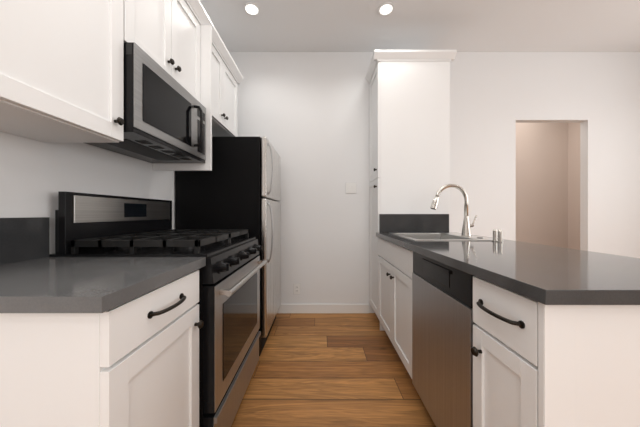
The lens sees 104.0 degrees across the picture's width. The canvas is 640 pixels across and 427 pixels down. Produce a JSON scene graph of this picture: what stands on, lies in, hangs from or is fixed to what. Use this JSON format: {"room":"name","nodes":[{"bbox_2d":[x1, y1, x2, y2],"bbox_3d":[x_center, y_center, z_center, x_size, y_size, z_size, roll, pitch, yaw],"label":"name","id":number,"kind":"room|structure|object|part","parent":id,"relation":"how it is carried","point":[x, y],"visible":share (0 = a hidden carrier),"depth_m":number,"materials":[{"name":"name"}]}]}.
{"room":"kitchen","nodes":[
{"label":"kitchen","id":0,"kind":"room"},
{"bbox_2d":[0,131,174,253],"bbox_3d":[-1.150,-0.338,0.023,0.080,2.846,5.406,0,0,0],"label":"wall","id":1,"kind":"structure","parent":0,"point":[36,176],"depth_m":1.06,"materials":[{"name":"white paint"}]},
{"bbox_2d":[0,0,139,142],"bbox_3d":[-0.948,-0.805,0.796,0.317,1.040,0.536,0,0,0],"label":"upper cabinet","id":2,"kind":"object","parent":1,"relation":"attached to","point":[61,71],"depth_m":0.81,"materials":[{"name":"white"}]},
{"bbox_2d":[140,0,207,115],"bbox_3d":[-0.948,-1.011,1.369,0.317,0.628,0.718,0,0,0],"label":"upper cabinet","id":3,"kind":"object","parent":1,"relation":"attached to","point":[174,33],"depth_m":1.42,"materials":[{"name":"white"}]},
{"bbox_2d":[86,42,205,162],"bbox_3d":[-0.903,-0.510,1.328,0.407,0.365,0.634,0,0,0],"label":"microwave","id":4,"kind":"object","parent":3,"relation":"attached to","point":[164,116],"visible":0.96,"depth_m":1.21,"materials":[{"name":"silver"}]},
{"bbox_2d":[206,24,239,143],"bbox_3d":[-0.948,-1.011,1.996,0.317,0.628,0.799,0,0,0],"label":"upper cabinet","id":5,"kind":"object","parent":1,"relation":"attached to","point":[223,78],"depth_m":2.00,"materials":[{"name":"white"}]},
{"bbox_2d":[231,313,435,426],"bbox_3d":[1.745,1.135,0.823,5.870,0.100,7.006,0,0,0],"label":"floor","id":6,"kind":"structure","parent":0,"point":[330,370],"depth_m":1.63,"materials":[{"name":"brown wood"}]},
{"bbox_2d":[0,217,205,426],"bbox_3d":[-0.771,0.550,0.765,0.673,1.070,0.479,0,0,0],"label":"base cabinet","id":7,"kind":"object","parent":6,"relation":"on","point":[99,341],"visible":1,"depth_m":0.61,"materials":[{"name":"white wood"}]},
{"bbox_2d":[50,191,266,426],"bbox_3d":[-0.734,0.497,1.389,0.732,1.175,0.764,0,0,0],"label":"gas range","id":8,"kind":"object","parent":6,"relation":"on","point":[92,225],"visible":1,"depth_m":1.15,"materials":[{"name":"black"}]},
{"bbox_2d":[175,136,280,355],"bbox_3d":[-0.733,0.247,2.250,0.733,1.675,0.700,0,0,0],"label":"refrigerator","id":9,"kind":"object","parent":6,"relation":"on","point":[238,186],"visible":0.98,"depth_m":1.90,"materials":[{"name":"black metal"}]},
{"bbox_3d":[-0.391,-0.083,1.960,0.047,0.942,0.013,0,0,0],"label":"handle","id":10,"kind":"part","parent":9,"relation":"part of","materials":[{"name":"silver metal"}]},
{"bbox_3d":[-0.429,-0.357,2.250,0.045,0.466,0.696,0,0,0],"label":"door","id":11,"kind":"part","parent":9,"relation":"part of","materials":[{"name":"silver metal"}]},
{"bbox_3d":[-0.429,0.417,2.250,0.045,1.066,0.696,0,0,0],"label":"door","id":12,"kind":"part","parent":9,"relation":"part of","materials":[{"name":"silver metal"}]},
{"bbox_2d":[365,50,456,330],"bbox_3d":[0.871,-0.203,2.498,0.751,2.575,0.449,0,0,0],"label":"pantry cabinet","id":13,"kind":"object","parent":6,"relation":"on","point":[409,131],"visible":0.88,"depth_m":2.31,"materials":[{"name":"white wood"}]},
{"bbox_2d":[412,251,475,426],"bbox_3d":[0.840,0.650,1.166,0.621,0.869,0.558,0,0,0],"label":"dishwasher","id":14,"kind":"object","parent":6,"relation":"on","point":[442,336],"visible":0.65,"depth_m":1.09,"materials":[{"name":"silver metal"}]},
{"bbox_2d":[471,274,639,426],"bbox_3d":[0.868,0.648,0.739,0.663,0.874,0.286,0,0,0],"label":"base cabinet","id":15,"kind":"object","parent":6,"relation":"on","point":[556,336],"depth_m":0.60,"materials":[{"name":"white wood"}]},
{"bbox_2d":[376,234,639,305],"bbox_3d":[0.883,0.193,1.442,0.733,0.035,1.741,0,0,0],"label":"countertop","id":16,"kind":"structure","parent":15,"relation":"on","point":[546,275],"depth_m":0.80,"materials":[{"name":"grey stone"}]},
{"bbox_2d":[390,233,503,240],"bbox_3d":[0.892,0.273,1.903,0.570,0.213,0.611,0,0,0],"label":"sink","id":17,"kind":"object","parent":16,"relation":"in","point":[435,236],"visible":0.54,"depth_m":1.99,"materials":[{"name":"silver metal"}]},
{"bbox_2d":[430,184,476,235],"bbox_3d":[1.004,-0.027,1.880,0.350,0.393,0.068,0,0,0],"label":"faucet","id":18,"kind":"object","parent":16,"relation":"on","point":[466,229],"visible":1,"depth_m":1.87,"materials":[{"name":"silver metal"}]},
{"bbox_2d":[492,229,497,240],"bbox_3d":[1.100,0.137,1.572,0.033,0.074,0.034,0,0,0],"label":"soap dispenser","id":19,"kind":"object","parent":16,"relation":"on","point":[494,234],"visible":0.96,"depth_m":1.56,"materials":[{"name":"silver metal"}]},
{"bbox_2d":[497,230,503,241],"bbox_3d":[1.100,0.137,1.527,0.033,0.074,0.034,0,0,0],"label":"air gap","id":20,"kind":"object","parent":16,"relation":"on","point":[499,235],"visible":1,"depth_m":1.52,"materials":[{"name":"silver metal"}]},
{"bbox_2d":[200,0,639,51],"bbox_3d":[1.745,-1.811,0.823,5.870,0.100,7.006,0,0,0],"label":"ceiling","id":21,"kind":"structure","parent":0,"point":[457,25],"depth_m":2.34,"materials":[{"name":"white paint"}]},
{"bbox_2d":[243,2,259,15],"bbox_3d":[-0.586,-1.756,2.150,0.140,0.008,0.140,0,0,0],"label":"recessed light","id":22,"kind":"object","parent":21,"relation":"in","point":[251,8],"visible":1,"depth_m":2.14,"materials":[{"name":"white"}]},
{"bbox_2d":[378,2,394,15],"bbox_3d":[0.568,-1.756,2.150,0.140,0.008,0.140,0,0,0],"label":"recessed light","id":23,"kind":"object","parent":21,"relation":"in","point":[385,8],"visible":1,"depth_m":2.14,"materials":[{"name":"white"}]},
{"bbox_2d":[229,52,639,312],"bbox_3d":[1.745,-0.338,2.766,5.870,2.846,0.080,0,0,0],"label":"wall","id":24,"kind":"structure","parent":0,"point":[306,114],"depth_m":2.73,"materials":[{"name":"white paint"}]},
{"bbox_2d":[293,283,299,293],"bbox_3d":[-0.252,0.822,2.720,0.074,0.119,0.008,0,0,0],"label":"electrical outlet plate","id":25,"kind":"object","parent":24,"relation":"attached to","point":[296,288],"visible":1,"depth_m":2.72,"materials":[{"name":"white plastic"}]},
{"bbox_2d":[277,304,368,312],"bbox_3d":[1.745,1.035,2.719,5.706,0.100,0.012,0,0,0],"label":"baseboard","id":26,"kind":"structure","parent":24,"relation":"attached to","point":[323,308],"depth_m":2.71,"materials":[{"name":"white"}]},
{"bbox_2d":[346,183,356,192],"bbox_3d":[0.338,-0.278,2.719,0.120,0.119,0.011,0,0,0],"label":"switch plate","id":27,"kind":"object","parent":24,"relation":"attached to","point":[351,187],"visible":1,"depth_m":2.72,"materials":[{"name":"white plastic"}]},
{"bbox_2d":[516,123,567,247],"bbox_3d":[2.527,-0.338,3.896,2.749,2.846,0.080,0,0,0],"label":"wall","id":28,"kind":"structure","parent":0,"point":[548,184],"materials":[{"name":"beige paint"}]},
{"bbox_2d":[568,123,579,249],"bbox_3d":[3.862,-0.338,3.316,0.080,2.846,1.020,0,0,0],"label":"wall","id":29,"kind":"structure","parent":0,"point":[573,128],"depth_m":3.75,"materials":[{"name":"beige paint"}]}
]}

